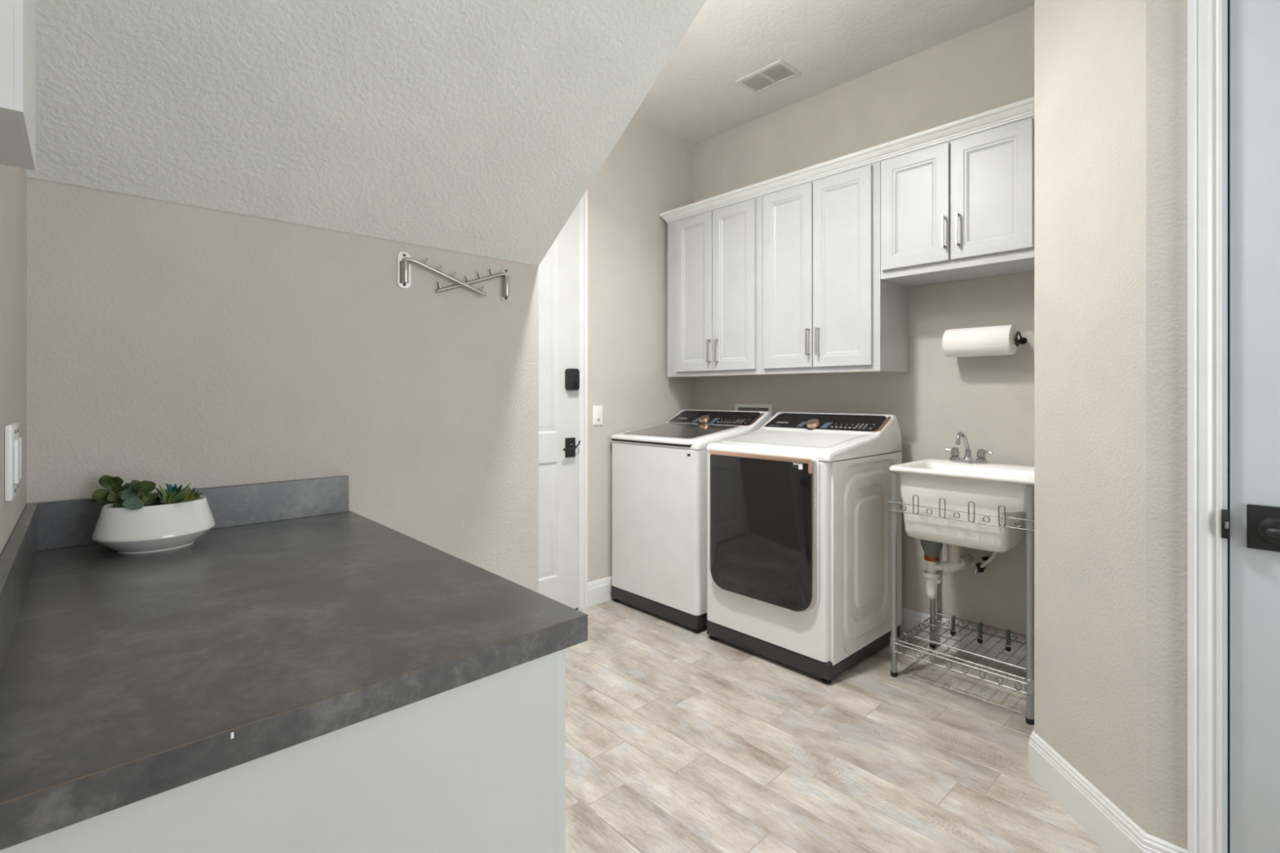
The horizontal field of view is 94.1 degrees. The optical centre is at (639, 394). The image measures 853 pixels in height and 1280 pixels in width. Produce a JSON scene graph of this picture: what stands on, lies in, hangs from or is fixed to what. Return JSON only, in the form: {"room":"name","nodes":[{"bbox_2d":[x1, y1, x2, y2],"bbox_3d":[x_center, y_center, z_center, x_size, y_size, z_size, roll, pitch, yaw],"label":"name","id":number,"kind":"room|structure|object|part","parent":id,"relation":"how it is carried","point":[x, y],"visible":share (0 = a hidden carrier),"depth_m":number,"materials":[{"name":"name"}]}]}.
{"room":"laundry room","nodes":[
{"label":"laundry room","id":0,"kind":"room"},
{"bbox_2d":[0,164,26,556],"bbox_3d":[-0.129,-0.215,-0.061,0.100,3.030,3.467,0,0,-43],"label":"wall","id":1,"kind":"structure","parent":0,"point":[13,180],"depth_m":1.00,"materials":[{"name":"paint"}]},
{"bbox_2d":[4,422,22,501],"bbox_3d":[-0.980,0.103,0.932,0.014,0.114,0.116,0,0,-43],"label":"light switch","id":2,"kind":"object","parent":1,"relation":"attached to","point":[12,442],"visible":1,"depth_m":0.89,"materials":[{"name":"white plastic"}]},
{"bbox_2d":[0,0,35,170],"bbox_3d":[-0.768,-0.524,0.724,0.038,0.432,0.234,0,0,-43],"label":"upper cabinet","id":3,"kind":"object","parent":1,"relation":"attached to","point":[17,17],"visible":1,"depth_m":0.67,"materials":[{"name":"paint"}]},
{"bbox_3d":[-0.756,-0.524,0.734,0.007,0.432,0.234,0,0,-43],"label":"door","id":4,"kind":"part","parent":3,"relation":"part of","materials":[{"name":"paint"}]},
{"bbox_2d":[26,177,538,592],"bbox_3d":[-1.189,-0.215,1.994,1.357,3.030,0.983,0,0,-43],"label":"wall","id":5,"kind":"structure","parent":0,"point":[168,342],"depth_m":1.56,"materials":[{"name":"paint"}]},
{"bbox_2d":[397,251,486,296],"bbox_3d":[-0.603,-0.369,1.842,0.279,0.108,0.025,0,0,-39],"label":"rack","id":6,"kind":"object","parent":5,"relation":"attached to","point":[404,260],"visible":1,"depth_m":1.78,"materials":[{"name":"silver metal"}]},
{"bbox_3d":[-0.702,-0.369,1.774,0.039,0.108,0.003,0,0,-43],"label":"wall plate","id":7,"kind":"part","parent":6,"relation":"part of","materials":[{"name":"silver metal"}]},
{"bbox_2d":[435,267,511,302],"bbox_3d":[-0.528,-0.368,1.923,0.266,0.114,0.023,0,0,-43],"label":"rack","id":8,"kind":"object","parent":5,"relation":"attached to","point":[504,274],"visible":1,"depth_m":1.99,"materials":[{"name":"silver metal"}]},
{"bbox_3d":[-0.538,-0.359,1.917,0.243,0.096,0.015,0,0,-42],"label":"swing arm","id":9,"kind":"part","parent":8,"relation":"part of","materials":[{"name":"silver metal"}]},
{"bbox_3d":[-0.452,-0.368,2.007,0.039,0.113,0.003,0,0,-43],"label":"wall plate","id":10,"kind":"part","parent":8,"relation":"part of","materials":[{"name":"silver metal"}]},
{"bbox_2d":[26,0,706,266],"bbox_3d":[-0.214,-1.091,1.024,1.257,1.279,1.760,0,0,-43],"label":"ceiling","id":11,"kind":"structure","parent":0,"point":[478,127],"depth_m":1.40,"materials":[{"name":"paint"}]},
{"bbox_2d":[587,118,694,582],"bbox_3d":[-0.782,-0.215,3.115,3.281,3.030,0.100,0,0,-43],"label":"wall","id":12,"kind":"structure","parent":0,"point":[649,172],"depth_m":3.70,"materials":[{"name":"paint"}]},
{"bbox_2d":[538,189,587,609],"bbox_3d":[-0.639,0.004,3.131,0.956,2.471,0.072,0,0,-43],"label":"door","id":13,"kind":"structure","parent":12,"relation":"in","point":[563,270],"depth_m":3.36,"materials":[{"name":"paint"}]},
{"bbox_3d":[-0.396,0.303,3.384,0.068,0.110,0.010,0,0,-43],"label":"handle plate","id":14,"kind":"part","parent":13,"relation":"part of","materials":[{"name":"black metal"}]},
{"bbox_3d":[-0.386,0.289,3.353,0.125,0.052,0.050,0,0,-43],"label":"lever","id":15,"kind":"part","parent":13,"relation":"part of","materials":[{"name":"black metal"}]},
{"bbox_3d":[-0.332,0.004,3.455,0.066,2.471,0.018,0,0,-43],"label":"casing","id":16,"kind":"part","parent":13,"relation":"part of","materials":[{"name":"paint"}]},
{"bbox_2d":[592,405,602,425],"bbox_3d":[-0.249,0.126,3.536,0.072,0.116,0.011,0,0,-43],"label":"light switch","id":17,"kind":"object","parent":12,"relation":"attached to","point":[597,410],"visible":1,"depth_m":3.53,"materials":[{"name":"white plastic"}]},
{"bbox_2d":[587,576,613,606],"bbox_3d":[0.031,1.172,3.795,0.931,0.136,0.016,0,0,-43],"label":"baseboard","id":18,"kind":"structure","parent":12,"relation":"attached to","point":[599,591],"depth_m":3.54,"materials":[{"name":"paint"}]},
{"bbox_2d":[632,0,1034,144],"bbox_3d":[0.693,-1.780,1.448,3.400,0.100,4.550,0,0,-43],"label":"ceiling","id":19,"kind":"structure","parent":0,"point":[696,97],"depth_m":2.96,"materials":[{"name":"paint"}]},
{"bbox_2d":[735,59,801,94],"bbox_3d":[0.698,-1.726,3.252,0.194,0.008,0.296,0,0,-43],"label":"ceiling vent","id":20,"kind":"object","parent":19,"relation":"in","point":[779,72],"visible":1,"depth_m":3.25,"materials":[{"name":"metal"}]},
{"bbox_2d":[565,599,1106,852],"bbox_3d":[0.693,1.270,1.448,3.400,0.060,4.550,0,0,-43],"label":"floor","id":21,"kind":"structure","parent":0,"point":[679,740],"depth_m":2.05,"materials":[{"name":"wood"}]},
{"bbox_2d":[0,648,565,852],"bbox_3d":[-0.679,0.803,1.067,0.635,0.874,1.064,0,0,-43],"label":"base cabinet","id":22,"kind":"object","parent":21,"relation":"on","point":[478,766],"visible":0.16,"depth_m":0.71,"materials":[{"name":"paint"}]},
{"bbox_2d":[0,475,588,850],"bbox_3d":[-0.675,0.296,1.061,0.631,0.138,1.080,0,0,-43],"label":"countertop","id":23,"kind":"structure","parent":22,"relation":"on","point":[300,616],"depth_m":0.79,"materials":[{"name":"stone"}]},
{"bbox_2d":[91,495,215,554],"bbox_3d":[-1.036,0.278,1.277,0.205,0.096,0.195,0,0,-43],"label":"bowl","id":24,"kind":"object","parent":23,"relation":"on","point":[163,527],"visible":0.92,"depth_m":1.21,"materials":[{"name":"white ceramic"}]},
{"bbox_2d":[90,475,202,510],"bbox_3d":[-1.050,0.222,1.265,0.215,0.098,0.162,0,0,-28],"label":"succulents","id":25,"kind":"object","parent":24,"relation":"in","point":[126,496],"visible":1,"depth_m":1.25,"materials":[{"name":"green plant"}]},
{"bbox_3d":[-0.297,0.748,1.062,0.019,0.755,0.530,0,0,-43],"label":"door","id":26,"kind":"part","parent":22,"relation":"part of","materials":[{"name":"paint"}]},
{"bbox_2d":[610,409,772,633],"bbox_3d":[0.314,0.671,3.559,0.732,1.138,0.696,0,0,-43],"label":"washer","id":27,"kind":"object","parent":21,"relation":"on","point":[660,471],"visible":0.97,"depth_m":3.29,"materials":[{"name":"metal"}]},
{"bbox_3d":[0.206,0.226,3.473,0.457,0.079,0.674,0,0,-43],"label":"lid","id":28,"kind":"part","parent":27,"relation":"part of","materials":[{"name":"white metal"}]},
{"bbox_3d":[0.230,0.212,3.495,0.418,0.057,0.562,0,0,-43],"label":"lid glass","id":29,"kind":"part","parent":27,"relation":"part of","materials":[{"name":"black glass"}]},
{"bbox_3d":[0.397,0.155,3.676,0.067,0.048,0.068,0,0,-43],"label":"knob","id":30,"kind":"part","parent":27,"relation":"part of","materials":[{"name":"gold metal"}]},
{"bbox_3d":[0.452,0.147,3.690,0.146,0.078,0.644,0,0,-43],"label":"control panel","id":31,"kind":"part","parent":27,"relation":"part of","materials":[{"name":"black plastic"}]},
{"bbox_2d":[706,411,902,684],"bbox_3d":[0.813,0.671,3.003,0.762,1.138,0.688,0,0,-43],"label":"dryer","id":32,"kind":"object","parent":21,"relation":"on","point":[798,517],"visible":0.92,"depth_m":2.74,"materials":[{"name":"metal"}]},
{"bbox_3d":[0.541,0.309,2.752,0.022,0.062,0.561,0,0,-43],"label":"door handle","id":33,"kind":"part","parent":32,"relation":"part of","materials":[{"name":"gold metal"}]},
{"bbox_3d":[0.543,0.620,2.754,0.012,0.656,0.560,0,0,-43],"label":"door glass","id":34,"kind":"part","parent":32,"relation":"part of","materials":[{"name":"black glass"}]},
{"bbox_3d":[0.557,0.616,2.760,0.016,0.676,0.574,0,0,-43],"label":"door frame","id":35,"kind":"part","parent":32,"relation":"part of","materials":[{"name":"black glass"}]},
{"bbox_3d":[0.908,0.155,3.128,0.067,0.048,0.068,0,0,-43],"label":"knob","id":36,"kind":"part","parent":32,"relation":"part of","materials":[{"name":"gold metal"}]},
{"bbox_3d":[0.963,0.147,3.143,0.146,0.078,0.644,0,0,-43],"label":"control panel","id":37,"kind":"part","parent":32,"relation":"part of","materials":[{"name":"black plastic"}]},
{"bbox_2d":[831,423,874,428],"bbox_3d":[1.065,0.159,2.989,0.040,0.021,0.215,0,0,-43],"label":"print","id":38,"kind":"object","parent":32,"relation":"attached to","point":[833,425],"depth_m":2.99},
{"bbox_3d":[1.068,0.725,2.779,0.677,0.867,0.013,0,0,-43],"label":"panel","id":39,"kind":"part","parent":32,"relation":"part of","materials":[{"name":"white metal"}]},
{"bbox_2d":[887,458,1034,724],"bbox_3d":[1.467,0.778,2.591,0.508,0.924,0.569,0,0,-43],"label":"utility sink","id":40,"kind":"object","parent":21,"relation":"on","point":[988,506],"visible":0.91,"depth_m":2.50,"materials":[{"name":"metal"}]},
{"bbox_3d":[1.118,0.787,2.624,0.025,0.881,0.025,0,0,-43],"label":"leg","id":41,"kind":"part","parent":40,"relation":"part of","materials":[{"name":"metal"}]},
{"bbox_3d":[1.434,0.787,2.918,0.025,0.881,0.025,0,0,-43],"label":"leg","id":42,"kind":"part","parent":40,"relation":"part of","materials":[{"name":"metal"}]},
{"bbox_3d":[1.450,1.098,2.580,0.456,0.061,0.530,0,0,-43],"label":"shelf frame","id":43,"kind":"part","parent":40,"relation":"part of","materials":[{"name":"metal"}]},
{"bbox_3d":[1.292,0.492,2.429,0.028,0.041,0.563,0,0,-43],"label":"guard rail","id":44,"kind":"part","parent":40,"relation":"part of","materials":[{"name":"metal"}]},
{"bbox_2d":[888,458,1034,552],"bbox_3d":[1.450,0.474,2.576,0.463,0.316,0.569,0,0,-43],"label":"tub","id":45,"kind":"object","parent":40,"relation":"in","point":[988,506],"depth_m":2.46,"materials":[{"name":"white plastic"}]},
{"bbox_2d":[943,431,992,463],"bbox_3d":[1.507,0.244,2.757,0.167,0.146,0.157,0,0,0],"label":"faucet","id":46,"kind":"object","parent":40,"relation":"on","point":[981,453],"visible":1,"depth_m":2.74,"materials":[{"name":"silver metal"}]},
{"bbox_3d":[1.459,0.264,2.821,0.037,0.018,0.016,0,0,32],"label":"handle lever","id":47,"kind":"part","parent":46,"relation":"part of","materials":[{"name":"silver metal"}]},
{"bbox_3d":[1.481,0.277,2.802,0.044,0.053,0.044,0,0,-43],"label":"handle","id":48,"kind":"part","parent":46,"relation":"part of","materials":[{"name":"silver metal"}]},
{"bbox_3d":[1.475,0.218,2.725,0.130,0.095,0.021,0,0,-40],"label":"spout","id":49,"kind":"part","parent":46,"relation":"part of","materials":[{"name":"silver metal"}]},
{"bbox_3d":[1.520,0.309,2.761,0.050,0.016,0.160,0,0,-43],"label":"plate","id":50,"kind":"part","parent":46,"relation":"part of","materials":[{"name":"silver metal"}]},
{"bbox_3d":[1.558,0.277,2.720,0.044,0.053,0.044,0,0,-43],"label":"handle","id":51,"kind":"part","parent":46,"relation":"part of","materials":[{"name":"silver metal"}]},
{"bbox_3d":[1.576,0.264,2.696,0.016,0.018,0.037,0,0,-28],"label":"handle lever","id":52,"kind":"part","parent":46,"relation":"part of","materials":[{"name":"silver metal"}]},
{"bbox_3d":[1.565,0.828,2.776,0.023,0.027,0.021,0,0,-43],"label":"valve handle","id":53,"kind":"part","parent":40,"relation":"part of","materials":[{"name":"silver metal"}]},
{"bbox_3d":[1.470,0.787,2.247,0.025,0.881,0.025,0,0,-43],"label":"leg","id":54,"kind":"part","parent":40,"relation":"part of","materials":[{"name":"metal"}]},
{"bbox_2d":[694,5,1034,639],"bbox_3d":[1.933,-0.215,2.538,0.100,3.030,4.450,0,0,-43],"label":"wall","id":55,"kind":"structure","parent":0,"point":[988,399],"depth_m":2.97,"materials":[{"name":"paint"}]},
{"bbox_2d":[667,195,788,377],"bbox_3d":[0.529,-0.621,3.694,0.372,1.022,0.740,0,0,-43],"label":"upper cabinet","id":56,"kind":"object","parent":55,"relation":"attached to","point":[715,256],"visible":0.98,"depth_m":3.54,"materials":[{"name":"paint"}]},
{"bbox_3d":[0.335,-0.619,3.691,0.019,0.958,0.298,0,0,-43],"label":"door","id":57,"kind":"part","parent":56,"relation":"part of","materials":[{"name":"paint"}]},
{"bbox_3d":[0.411,-0.259,3.572,0.033,0.140,0.010,0,0,-43],"label":"handle","id":58,"kind":"part","parent":56,"relation":"part of","materials":[{"name":"silver metal"}]},
{"bbox_3d":[0.450,-0.259,3.530,0.033,0.140,0.010,0,0,-43],"label":"handle","id":59,"kind":"part","parent":56,"relation":"part of","materials":[{"name":"silver metal"}]},
{"bbox_3d":[0.545,-0.619,3.466,0.019,0.958,0.306,0,0,-43],"label":"door","id":60,"kind":"part","parent":56,"relation":"part of","materials":[{"name":"paint"}]},
{"bbox_2d":[659,96,1034,223],"bbox_3d":[1.008,-1.141,3.192,0.357,0.061,2.202,0,0,-43],"label":"crown molding","id":61,"kind":"structure","parent":56,"relation":"attached to","point":[1024,108],"depth_m":2.85,"materials":[{"name":"paint"}]},
{"bbox_2d":[735,404,772,415],"bbox_3d":[0.701,0.152,3.748,0.049,0.176,0.280,0,0,-43],"label":"outlet box","id":62,"kind":"object","parent":55,"relation":"attached to","point":[750,407],"visible":0.24,"depth_m":3.75,"materials":[{"name":"white plastic"}]},
{"bbox_2d":[762,160,908,375],"bbox_3d":[1.012,-0.621,3.177,0.372,1.022,0.673,0,0,-43],"label":"upper cabinet","id":63,"kind":"object","parent":55,"relation":"attached to","point":[828,308],"visible":0.99,"depth_m":3.03,"materials":[{"name":"paint"}]},
{"bbox_3d":[0.793,-0.619,3.201,0.019,0.958,0.300,0,0,-43],"label":"door","id":64,"kind":"part","parent":63,"relation":"part of","materials":[{"name":"paint"}]},
{"bbox_3d":[0.867,-0.270,3.084,0.033,0.140,0.010,0,0,-43],"label":"handle","id":65,"kind":"part","parent":63,"relation":"part of","materials":[{"name":"silver metal"}]},
{"bbox_3d":[0.906,-0.270,3.042,0.033,0.140,0.010,0,0,-43],"label":"handle","id":66,"kind":"part","parent":63,"relation":"part of","materials":[{"name":"silver metal"}]},
{"bbox_3d":[1.006,-0.619,2.973,0.019,0.958,0.312,0,0,-43],"label":"door","id":67,"kind":"part","parent":63,"relation":"part of","materials":[{"name":"paint"}]},
{"bbox_2d":[880,115,1034,287],"bbox_3d":[1.498,-0.839,2.656,0.372,0.586,0.748,0,0,-43],"label":"upper cabinet","id":68,"kind":"object","parent":55,"relation":"attached to","point":[962,208],"visible":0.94,"depth_m":2.58,"materials":[{"name":"paint"}]},
{"bbox_3d":[1.249,-0.841,2.713,0.019,0.514,0.300,0,0,-43],"label":"door","id":69,"kind":"part","parent":68,"relation":"part of","materials":[{"name":"paint"}]},
{"bbox_3d":[1.323,-0.707,2.596,0.033,0.140,0.010,0,0,-43],"label":"handle","id":70,"kind":"part","parent":68,"relation":"part of","materials":[{"name":"silver metal"}]},
{"bbox_3d":[1.361,-0.707,2.555,0.033,0.140,0.010,0,0,-43],"label":"handle","id":71,"kind":"part","parent":68,"relation":"part of","materials":[{"name":"silver metal"}]},
{"bbox_3d":[1.461,-0.841,2.486,0.019,0.514,0.306,0,0,-43],"label":"door","id":72,"kind":"part","parent":68,"relation":"part of","materials":[{"name":"paint"}]},
{"bbox_2d":[899,607,1026,671],"bbox_3d":[1.123,1.172,3.320,0.016,0.136,2.201,0,0,-43],"label":"baseboard","id":73,"kind":"structure","parent":55,"relation":"attached to","point":[910,619],"depth_m":2.84,"materials":[{"name":"paint"}]},
{"bbox_2d":[1013,331,1026,346],"bbox_3d":[1.587,-0.243,2.753,0.111,0.070,0.322,0,0,-43],"label":"paper towel holder","id":74,"kind":"object","parent":55,"relation":"attached to","point":[1022,340],"visible":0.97,"depth_m":2.65,"materials":[{"name":"brown metal"}]},
{"bbox_2d":[942,324,1017,357],"bbox_3d":[1.551,-0.239,2.727,0.132,0.133,0.284,0,0,-43],"label":"paper towel roll","id":75,"kind":"object","parent":74,"relation":"hanging from","point":[995,340],"visible":0.99,"depth_m":2.67,"materials":[{"name":"paper"}]},
{"bbox_2d":[1034,0,1187,850],"bbox_3d":[1.533,-0.215,2.010,0.364,3.030,1.222,0,0,30],"label":"wall","id":76,"kind":"structure","parent":0,"point":[1111,76],"depth_m":1.60,"materials":[{"name":"paint"}]},
{"bbox_2d":[1028,729,1187,852],"bbox_3d":[1.479,1.172,2.038,0.287,0.136,1.229,0,0,28],"label":"baseboard","id":77,"kind":"structure","parent":76,"relation":"attached to","point":[1112,829],"depth_m":1.68,"materials":[{"name":"paint"}]},
{"bbox_3d":[1.980,-0.215,0.830,0.120,3.030,1.690,0,0,-43],"label":"wall","id":78,"kind":"structure","parent":0,"visible":0},
{"bbox_2d":[1187,0,1279,852],"bbox_3d":[1.649,-0.005,1.121,0.165,2.490,0.908,0,0,-43],"label":"door","id":79,"kind":"structure","parent":78,"relation":"in","point":[1233,46],"depth_m":1.39,"materials":[{"name":"paint"}]},
{"bbox_3d":[1.339,-0.005,1.414,0.018,2.490,0.058,0,0,-43],"label":"casing","id":80,"kind":"part","parent":79,"relation":"part of","materials":[{"name":"paint"}]},
{"bbox_3d":[1.360,0.302,1.386,0.026,0.065,0.012,0,0,-43],"label":"strike plate","id":81,"kind":"part","parent":79,"relation":"part of","materials":[{"name":"black metal"}]},
{"bbox_3d":[1.422,0.302,1.334,0.009,0.100,0.090,0,0,-43],"label":"handle plate","id":82,"kind":"part","parent":79,"relation":"part of","materials":[{"name":"black metal"}]},
{"bbox_3d":[1.416,0.303,1.266,0.024,0.019,0.118,0,0,-38],"label":"lever","id":83,"kind":"part","parent":79,"relation":"part of","materials":[{"name":"black metal"}]}
]}

